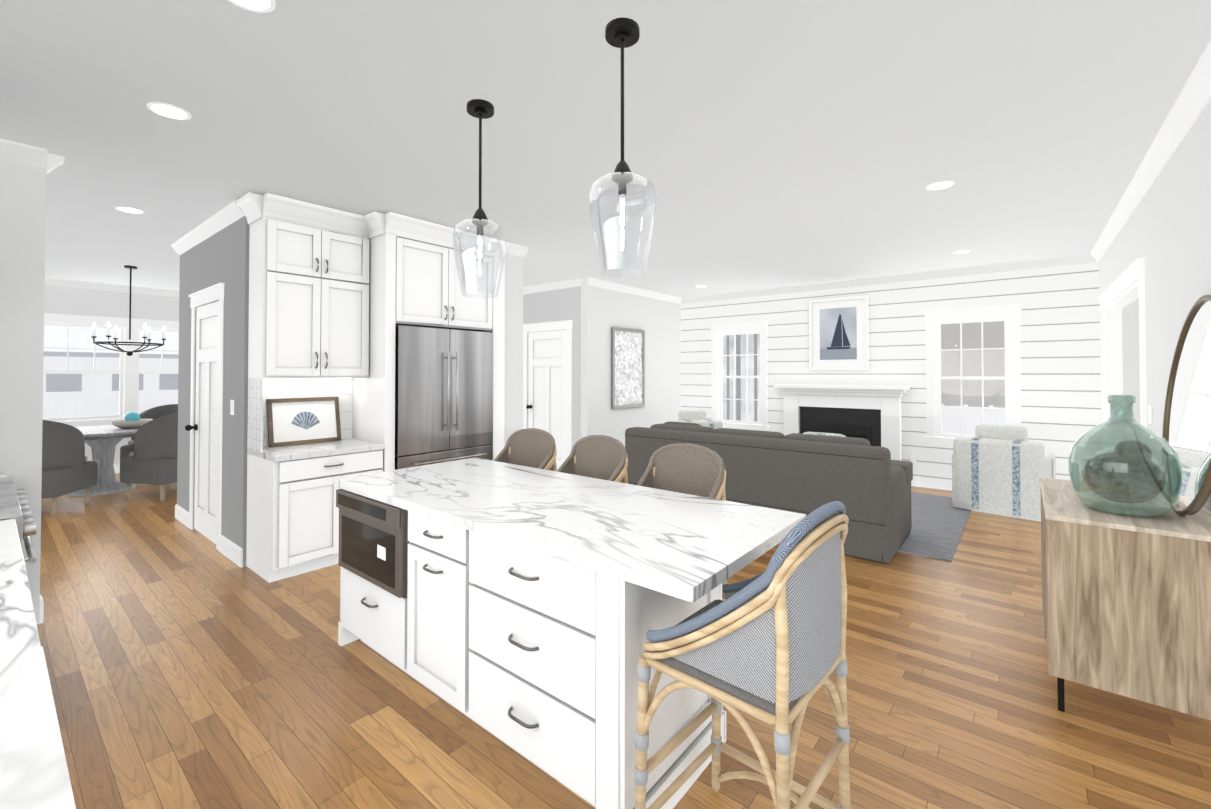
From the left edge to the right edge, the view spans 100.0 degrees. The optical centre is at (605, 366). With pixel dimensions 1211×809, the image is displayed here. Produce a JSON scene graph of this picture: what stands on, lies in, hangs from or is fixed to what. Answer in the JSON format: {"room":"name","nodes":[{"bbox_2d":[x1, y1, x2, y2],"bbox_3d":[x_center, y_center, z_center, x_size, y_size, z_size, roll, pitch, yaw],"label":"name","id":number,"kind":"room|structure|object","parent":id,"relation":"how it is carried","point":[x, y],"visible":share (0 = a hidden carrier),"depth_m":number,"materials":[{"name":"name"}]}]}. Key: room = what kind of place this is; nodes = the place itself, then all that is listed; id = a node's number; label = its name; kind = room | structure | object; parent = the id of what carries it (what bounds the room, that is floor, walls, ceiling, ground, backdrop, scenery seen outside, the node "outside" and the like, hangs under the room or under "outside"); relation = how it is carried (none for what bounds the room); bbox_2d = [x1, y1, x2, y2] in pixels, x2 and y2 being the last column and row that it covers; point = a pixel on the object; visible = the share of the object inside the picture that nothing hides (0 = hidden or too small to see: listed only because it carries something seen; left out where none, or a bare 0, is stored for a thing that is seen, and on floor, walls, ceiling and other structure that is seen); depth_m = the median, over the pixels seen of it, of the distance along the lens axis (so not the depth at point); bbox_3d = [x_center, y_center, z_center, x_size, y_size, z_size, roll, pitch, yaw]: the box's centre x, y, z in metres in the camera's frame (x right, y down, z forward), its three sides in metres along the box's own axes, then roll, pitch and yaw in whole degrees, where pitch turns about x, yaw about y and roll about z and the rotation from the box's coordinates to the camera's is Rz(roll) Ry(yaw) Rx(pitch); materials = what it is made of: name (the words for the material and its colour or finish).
{"room":"open-plan kitchen","nodes":[
{"label":"open-plan kitchen","id":0,"kind":"room"},
{"bbox_2d":[0,159,45,623],"bbox_3d":[-3.632,0.114,2.667,0.120,2.760,0.910,-1,-1,39],"label":"wall","id":1,"kind":"structure","parent":0,"point":[22,229],"depth_m":2.92,"materials":[{"name":"paint"}]},
{"bbox_2d":[0,138,64,172],"bbox_3d":[-3.495,-1.218,2.699,0.074,0.095,0.864,-1,-1,39],"label":"crown molding","id":2,"kind":"structure","parent":1,"relation":"attached to","point":[12,151],"depth_m":2.92,"materials":[{"name":"white wood"}]},
{"bbox_2d":[0,474,75,808],"bbox_3d":[-1.621,0.820,1.000,5.084,1.303,0.656,-1,-1,39],"label":"countertop","id":3,"kind":"structure","parent":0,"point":[34,773],"depth_m":0.86,"materials":[{"name":"white stone"}]},
{"bbox_2d":[44,285,178,463],"bbox_3d":[-7.236,0.180,7.480,0.120,2.760,6.040,-1,-1,39],"label":"wall","id":4,"kind":"structure","parent":0,"point":[76,301],"depth_m":7.40,"materials":[{"name":"paint"}]},
{"bbox_2d":[43,313,178,426],"bbox_3d":[-7.090,0.086,7.581,0.140,1.610,2.160,-1,-1,39],"label":"dining room window","id":5,"kind":"structure","parent":4,"relation":"in","point":[129,371],"depth_m":7.52,"materials":[{"name":"clear glass"}]},
{"bbox_2d":[45,277,178,296],"bbox_3d":[-7.162,-1.153,7.437,0.074,0.095,5.800,-1,-1,39],"label":"crown molding","id":6,"kind":"structure","parent":4,"relation":"attached to","point":[48,281],"depth_m":7.38,"materials":[{"name":"white wood"}]},
{"bbox_2d":[113,464,119,472],"bbox_3d":[-7.184,1.492,7.419,0.016,0.135,5.800,-1,-1,39],"label":"baseboard","id":7,"kind":"structure","parent":4,"relation":"attached to","point":[116,466],"depth_m":7.45,"materials":[{"name":"white wood"}]},
{"bbox_2d":[177,216,522,566],"bbox_3d":[-2.599,0.149,5.222,2.635,2.760,2.290,-1,-1,39],"label":"wall","id":8,"kind":"structure","parent":0,"point":[222,256],"depth_m":4.23,"materials":[{"name":"paint"}]},
{"bbox_2d":[175,504,188,527],"bbox_3d":[-4.141,1.458,4.977,0.540,0.135,0.016,-1,-1,39],"label":"baseboard","id":9,"kind":"structure","parent":8,"relation":"attached to","point":[181,514],"depth_m":4.95,"materials":[{"name":"white wood"}]},
{"bbox_2d":[185,301,218,543],"bbox_3d":[-3.552,0.475,4.490,0.797,2.068,0.125,-1,-1,39],"label":"pantry door","id":10,"kind":"structure","parent":8,"relation":"in","point":[204,427],"depth_m":4.53,"materials":[{"name":"white wood"}]},
{"bbox_2d":[188,283,224,549],"bbox_3d":[-3.551,0.417,4.496,1.020,2.205,0.033,-1,-1,39],"label":"door frame","id":11,"kind":"structure","parent":8,"relation":"attached to","point":[213,293],"depth_m":4.26,"materials":[{"name":"white wood"}]},
{"bbox_2d":[171,200,244,254],"bbox_3d":[-3.556,-1.194,4.496,2.060,0.095,0.074,-1,-1,39],"label":"crown molding","id":12,"kind":"structure","parent":8,"relation":"attached to","point":[232,212],"depth_m":4.35,"materials":[{"name":"white wood"}]},
{"bbox_2d":[219,535,242,566],"bbox_3d":[-2.950,1.445,4.000,0.540,0.135,0.016,-1,-1,39],"label":"baseboard","id":13,"kind":"structure","parent":8,"relation":"attached to","point":[231,550],"depth_m":3.96,"materials":[{"name":"white wood"}]},
{"bbox_2d":[230,400,233,414],"bbox_3d":[-2.956,0.323,4.024,0.080,0.120,0.008,-1,-1,39],"label":"switch plate","id":14,"kind":"object","parent":8,"relation":"attached to","point":[231,407],"visible":1,"depth_m":4.02,"materials":[{"name":"white plastic"}]},
{"bbox_2d":[506,247,528,257],"bbox_3d":[-1.083,-1.179,5.525,0.799,0.095,0.074,-1,-1,39],"label":"crown molding","id":15,"kind":"structure","parent":8,"relation":"attached to","point":[517,251],"depth_m":5.19,"materials":[{"name":"white wood"}]},
{"bbox_2d":[523,286,580,446],"bbox_3d":[-1.337,0.186,7.891,2.680,2.760,0.120,-1,-1,39],"label":"wall","id":16,"kind":"structure","parent":0,"point":[554,305],"depth_m":7.14,"materials":[{"name":"paint"}]},
{"bbox_2d":[526,330,565,469],"bbox_3d":[-0.869,0.515,7.397,0.817,2.068,0.125,-1,-1,39],"label":"hall door","id":17,"kind":"structure","parent":16,"relation":"in","point":[546,406],"depth_m":7.40,"materials":[{"name":"white wood"}]},
{"bbox_2d":[523,320,572,458],"bbox_3d":[-0.870,0.457,7.400,1.040,2.205,0.040,-1,-1,39],"label":"door frame","id":18,"kind":"structure","parent":16,"relation":"attached to","point":[566,325],"depth_m":7.17,"materials":[{"name":"white wood"}]},
{"bbox_2d":[523,278,580,294],"bbox_3d":[-1.399,-1.148,7.835,2.680,0.095,0.074,-1,-1,39],"label":"crown molding","id":19,"kind":"structure","parent":16,"relation":"attached to","point":[573,282],"depth_m":7.30,"materials":[{"name":"white wood"}]},
{"bbox_2d":[0,0,1210,297],"bbox_3d":[-1.082,-1.255,5.684,15.700,0.060,11.600,-1,-1,39],"label":"ceiling","id":20,"kind":"structure","parent":0,"point":[780,142],"depth_m":2.64,"materials":[{"name":"paint"}]},
{"bbox_2d":[91,265,165,355],"bbox_3d":[-5.763,-0.673,6.166,0.638,1.090,0.649,-1,-1,39],"label":"dining chandelier","id":21,"kind":"object","parent":20,"relation":"hanging from","point":[130,353],"visible":1,"depth_m":6.16,"materials":[{"name":"black metal"}]},
{"bbox_2d":[115,206,143,213],"bbox_3d":[-3.784,-1.245,4.046,0.169,0.004,0.169,0,-1,30],"label":"recessed light","id":22,"kind":"object","parent":20,"relation":"in","point":[125,209],"depth_m":4.05,"materials":[{"name":"white plastic"}]},
{"bbox_2d":[147,102,191,119],"bbox_3d":[-2.162,-1.266,2.522,0.169,0.004,0.169,-1,-1,33],"label":"recessed light","id":23,"kind":"object","parent":20,"relation":"in","point":[179,113],"depth_m":2.52,"materials":[{"name":"white plastic"}]},
{"bbox_2d":[228,0,275,12],"bbox_3d":[-1.233,-1.276,1.747,0.169,0.004,0.169,0,-1,15],"label":"recessed light","id":24,"kind":"object","parent":20,"relation":"in","point":[260,6],"depth_m":1.79,"materials":[{"name":"white plastic"}]},
{"bbox_2d":[453,99,506,297],"bbox_3d":[-0.609,-0.806,2.470,0.256,0.924,0.256,-1,-1,39],"label":"pendant light","id":25,"kind":"object","parent":20,"relation":"hanging from","point":[480,109],"visible":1,"depth_m":2.45,"materials":[{"name":"clear glass"}]},
{"bbox_2d":[588,18,655,276],"bbox_3d":[0.064,-0.814,1.918,0.256,0.924,0.256,-1,-1,39],"label":"pendant light","id":26,"kind":"object","parent":20,"relation":"hanging from","point":[622,33],"visible":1,"depth_m":1.90,"materials":[{"name":"clear glass"}]},
{"bbox_2d":[926,181,954,189],"bbox_3d":[2.315,-1.252,3.518,0.169,0.004,0.169,-1,-1,33],"label":"recessed light","id":27,"kind":"object","parent":20,"relation":"in","point":[940,185],"depth_m":3.51,"materials":[{"name":"white plastic"}]},
{"bbox_2d":[953,250,971,253],"bbox_3d":[3.810,-1.226,5.434,0.169,0.004,0.169,0,-1,0],"label":"recessed light","id":28,"kind":"object","parent":20,"relation":"in","point":[961,251],"depth_m":5.41,"materials":[{"name":"white plastic"}]},
{"bbox_2d":[37,473,1210,808],"bbox_3d":[-1.082,1.565,5.645,15.700,0.060,11.600,-1,-1,39],"label":"floor","id":29,"kind":"structure","parent":0,"point":[191,669],"depth_m":2.23,"materials":[{"name":"brown wood"}]},
{"bbox_2d":[0,477,36,562],"bbox_3d":[-2.974,1.022,2.147,1.212,0.930,0.716,-1,-1,39],"label":"gas range","id":30,"kind":"object","parent":29,"relation":"on","point":[14,504],"visible":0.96,"depth_m":2.19,"materials":[{"name":"metal"}]},
{"bbox_2d":[41,420,97,514],"bbox_3d":[-5.997,1.033,5.416,0.640,1.002,0.640,0,-1,-16],"label":"dining chair","id":31,"kind":"object","parent":29,"relation":"on","point":[67,467],"visible":0.52,"depth_m":5.33,"materials":[{"name":"grey fabric"}]},
{"bbox_2d":[68,412,152,495],"bbox_3d":[-6.266,1.059,6.348,1.320,0.971,1.320,-1,-1,39],"label":"dining table","id":32,"kind":"object","parent":29,"relation":"on","point":[102,441],"visible":0.71,"depth_m":6.27,"materials":[{"name":"grey"}]},
{"bbox_2d":[120,413,177,500],"bbox_3d":[-5.288,1.043,6.154,0.640,1.002,0.640,0,-1,11],"label":"dining chair","id":33,"kind":"object","parent":29,"relation":"on","point":[152,459],"visible":0.67,"depth_m":5.86,"materials":[{"name":"grey fabric"}]},
{"bbox_2d":[120,404,177,460],"bbox_3d":[-6.421,1.059,7.342,0.640,1.002,0.640,0,-1,-9],"label":"dining chair","id":34,"kind":"object","parent":29,"relation":"on","point":[153,413],"visible":0.17,"depth_m":7.43,"materials":[{"name":"grey fabric"}]},
{"bbox_2d":[236,192,375,582],"bbox_3d":[-2.274,0.133,3.950,0.589,2.758,0.863,-1,-1,39],"label":"tall cabinet","id":35,"kind":"object","parent":29,"relation":"on","point":[336,296],"depth_m":3.83,"materials":[{"name":"wood"}]},
{"bbox_2d":[266,397,340,446],"bbox_3d":[-2.434,0.438,4.125,0.085,0.367,0.530,-1,-1,39],"label":"picture","id":36,"kind":"object","parent":35,"relation":"on","point":[294,421],"visible":0.94,"depth_m":4.11,"materials":[{"name":"paper"}]},
{"bbox_2d":[372,212,508,472],"bbox_3d":[-1.615,0.143,4.709,0.644,2.758,1.311,-1,-1,39],"label":"tall cabinet","id":37,"kind":"object","parent":29,"relation":"on","point":[418,285],"depth_m":4.39,"materials":[{"name":"wood"}]},
{"bbox_2d":[395,325,492,469],"bbox_3d":[-1.575,0.594,4.686,0.602,1.855,0.970,-1,-1,39],"label":"refrigerator","id":38,"kind":"object","parent":29,"relation":"on","point":[443,395],"visible":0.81,"depth_m":4.47,"materials":[{"name":"silver metal"}]},
{"bbox_2d":[493,428,556,470],"bbox_3d":[-0.627,0.967,3.371,0.474,1.075,0.497,-1,-1,35],"label":"stool","id":39,"kind":"object","parent":29,"relation":"on","point":[532,447],"visible":0.21,"depth_m":3.56,"materials":[{"name":"wicker"}]},
{"bbox_2d":[334,486,762,808],"bbox_3d":[-0.420,1.064,2.305,2.132,0.851,0.700,-1,-1,39],"label":"kitchen island","id":40,"kind":"object","parent":29,"relation":"on","point":[522,610],"depth_m":1.82,"materials":[{"name":"white wood"}]},
{"bbox_2d":[334,458,805,605],"bbox_3d":[-0.326,0.620,2.393,2.190,0.040,0.910,-1,-1,39],"label":"island countertop","id":41,"kind":"structure","parent":40,"relation":"on","point":[688,545],"depth_m":2.01,"materials":[{"name":"white stone"}]},
{"bbox_2d":[556,435,627,483],"bbox_3d":[-0.169,0.961,2.996,0.474,1.075,0.497,-1,-1,42],"label":"stool","id":42,"kind":"object","parent":29,"relation":"on","point":[603,457],"visible":0.19,"depth_m":3.17,"materials":[{"name":"wicker"}]},
{"bbox_2d":[637,443,726,600],"bbox_3d":[0.323,0.956,2.605,0.474,1.075,0.497,-1,-1,37],"label":"stool","id":43,"kind":"object","parent":29,"relation":"on","point":[692,469],"visible":0.31,"depth_m":2.78,"materials":[{"name":"wicker"}]},
{"bbox_2d":[634,501,851,808],"bbox_3d":[0.413,0.920,1.477,0.497,1.115,0.474,-1,-1,42],"label":"stool","id":44,"kind":"object","parent":29,"relation":"on","point":[768,646],"visible":1,"depth_m":1.29,"materials":[{"name":"fabric"}]},
{"bbox_2d":[774,384,909,460],"bbox_3d":[3.168,0.907,7.003,1.720,1.296,0.421,-1,-1,39],"label":"fireplace mantel","id":45,"kind":"object","parent":29,"relation":"on","point":[871,415],"visible":0.46,"depth_m":7.02,"materials":[{"name":"white wood"}]},
{"bbox_2d":[897,492,970,561],"bbox_3d":[2.177,1.533,5.921,3.290,0.012,2.440,-1,-1,39],"label":"living room rug","id":46,"kind":"object","parent":29,"relation":"on","point":[938,524],"visible":0.21,"depth_m":4.78,"materials":[{"name":"grey carpet"}]},
{"bbox_2d":[674,410,722,428],"bbox_3d":[1.273,1.101,7.725,0.787,0.899,0.813,0,-1,-16],"label":"armchair","id":47,"kind":"object","parent":46,"relation":"on","point":[695,416],"visible":0.19,"depth_m":7.51,"materials":[{"name":"white fabric"}]},
{"bbox_2d":[625,421,912,562],"bbox_3d":[1.471,1.058,5.035,2.582,0.912,0.988,-1,-1,39],"label":"sofa","id":48,"kind":"object","parent":46,"relation":"on","point":[865,483],"visible":0.71,"depth_m":4.29,"materials":[{"name":"fabric"}]},
{"bbox_2d":[952,424,1055,521],"bbox_3d":[4.275,1.069,5.466,0.813,0.899,0.787,1,-1,-43],"label":"armchair","id":49,"kind":"object","parent":46,"relation":"on","point":[999,469],"visible":0.85,"depth_m":5.20,"materials":[{"name":"white fabric"}]},
{"bbox_2d":[1039,477,1210,720],"bbox_3d":[2.457,1.068,2.422,0.567,0.845,1.033,-1,-1,39],"label":"sideboard","id":50,"kind":"object","parent":29,"relation":"on","point":[1126,601],"visible":0.96,"depth_m":2.06,"materials":[{"name":"brown wood"}]},
{"bbox_2d":[1068,395,1182,516],"bbox_3d":[2.308,0.385,2.272,0.356,0.515,0.356,-1,-1,39],"label":"vase","id":51,"kind":"object","parent":50,"relation":"on","point":[1126,463],"visible":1,"depth_m":2.18,"materials":[{"name":"green glass"}]},
{"bbox_2d":[1162,295,1210,514],"bbox_3d":[2.558,0.167,2.213,0.119,0.948,0.950,-1,-1,39],"label":"round mirror","id":52,"kind":"object","parent":50,"relation":"on","point":[1186,433],"visible":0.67,"depth_m":2.21,"materials":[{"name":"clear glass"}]},
{"bbox_2d":[581,278,680,446],"bbox_3d":[0.522,0.187,7.951,0.120,2.760,2.570,-1,-1,39],"label":"wall","id":53,"kind":"structure","parent":0,"point":[603,311],"depth_m":7.58,"materials":[{"name":"paint"}]},
{"bbox_2d":[611,327,644,408],"bbox_3d":[0.350,0.022,7.622,0.030,1.183,0.800,-1,-1,39],"label":"picture","id":54,"kind":"object","parent":53,"relation":"attached to","point":[627,368],"visible":1,"depth_m":7.60,"materials":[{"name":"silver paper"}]},
{"bbox_2d":[587,278,683,302],"bbox_3d":[0.534,-1.148,7.830,0.074,0.095,2.370,-1,-1,39],"label":"crown molding","id":55,"kind":"structure","parent":53,"relation":"attached to","point":[594,282],"depth_m":7.66,"materials":[{"name":"white wood"}]},
{"bbox_2d":[681,262,1100,490],"bbox_3d":[3.367,0.176,7.201,5.470,2.760,0.120,-1,-1,39],"label":"wall","id":56,"kind":"structure","parent":0,"point":[1060,366],"depth_m":6.52,"materials":[{"name":"white wood"}]},
{"bbox_2d":[710,321,768,430],"bbox_3d":[2.150,0.165,8.161,1.000,1.730,0.180,-1,-1,39],"label":"window","id":57,"kind":"structure","parent":56,"relation":"in","point":[730,329],"depth_m":8.19,"materials":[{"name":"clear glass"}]},
{"bbox_2d":[809,295,868,369],"bbox_3d":[3.280,-0.464,7.182,0.780,1.021,0.030,-1,-1,39],"label":"framed picture","id":58,"kind":"object","parent":56,"relation":"attached to","point":[838,333],"visible":0.98,"depth_m":7.17,"materials":[{"name":"grey"}]},
{"bbox_2d":[680,254,1087,303],"bbox_3d":[3.267,-1.157,7.176,5.130,0.095,0.074,-1,-1,39],"label":"crown molding","id":59,"kind":"structure","parent":56,"relation":"attached to","point":[1081,258],"depth_m":6.61,"materials":[{"name":"white wood"}]},
{"bbox_2d":[910,453,916,462],"bbox_3d":[3.992,1.188,6.593,0.070,0.120,0.006,-1,-1,39],"label":"electrical outlet plate","id":60,"kind":"object","parent":56,"relation":"attached to","point":[913,458],"visible":0.86,"depth_m":6.59,"materials":[{"name":"white plastic"}]},
{"bbox_2d":[923,303,1022,447],"bbox_3d":[4.493,0.138,6.240,1.000,1.730,0.180,-1,-1,39],"label":"window","id":61,"kind":"structure","parent":56,"relation":"in","point":[1008,314],"depth_m":6.26,"materials":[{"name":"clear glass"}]},
{"bbox_2d":[1122,298,1140,423],"bbox_3d":[6.881,0.145,4.901,2.880,2.760,0.120,-1,-1,39],"label":"wall","id":62,"kind":"structure","parent":0,"point":[1131,348],"depth_m":5.66,"materials":[{"name":"paint"}]},
{"bbox_2d":[1099,99,1210,511],"bbox_3d":[2.791,0.109,2.281,0.120,2.760,8.460,-1,-1,39],"label":"wall","id":63,"kind":"structure","parent":0,"point":[1165,232],"depth_m":2.89,"materials":[{"name":"paint"}]},
{"bbox_2d":[1098,258,1146,426],"bbox_3d":[4.431,0.394,4.308,0.160,2.245,2.320,-1,-1,39],"label":"door frame","id":64,"kind":"structure","parent":63,"relation":"attached to","point":[1112,352],"depth_m":4.91,"materials":[{"name":"white wood"}]},
{"bbox_2d":[1088,39,1210,262],"bbox_3d":[2.716,-1.223,2.361,0.074,0.095,8.220,-1,-1,39],"label":"crown molding","id":65,"kind":"structure","parent":63,"relation":"attached to","point":[1192,101],"depth_m":2.78,"materials":[{"name":"white wood"}]},
{"bbox_2d":[1148,405,1151,423],"bbox_3d":[3.584,0.313,3.348,0.008,0.120,0.080,-1,-1,39],"label":"switch plate","id":66,"kind":"object","parent":63,"relation":"attached to","point":[1150,413],"visible":0.89,"depth_m":3.33,"materials":[{"name":"white plastic"}]},
{"label":"outside","id":67,"kind":"structure","parent":0,"visible":0},
{"bbox_2d":[43,321,1004,434],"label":"windows","id":68,"kind":"structure","parent":67,"point":[993,334],"depth_m":8.87,"materials":[{"name":"white glass"}]}
]}

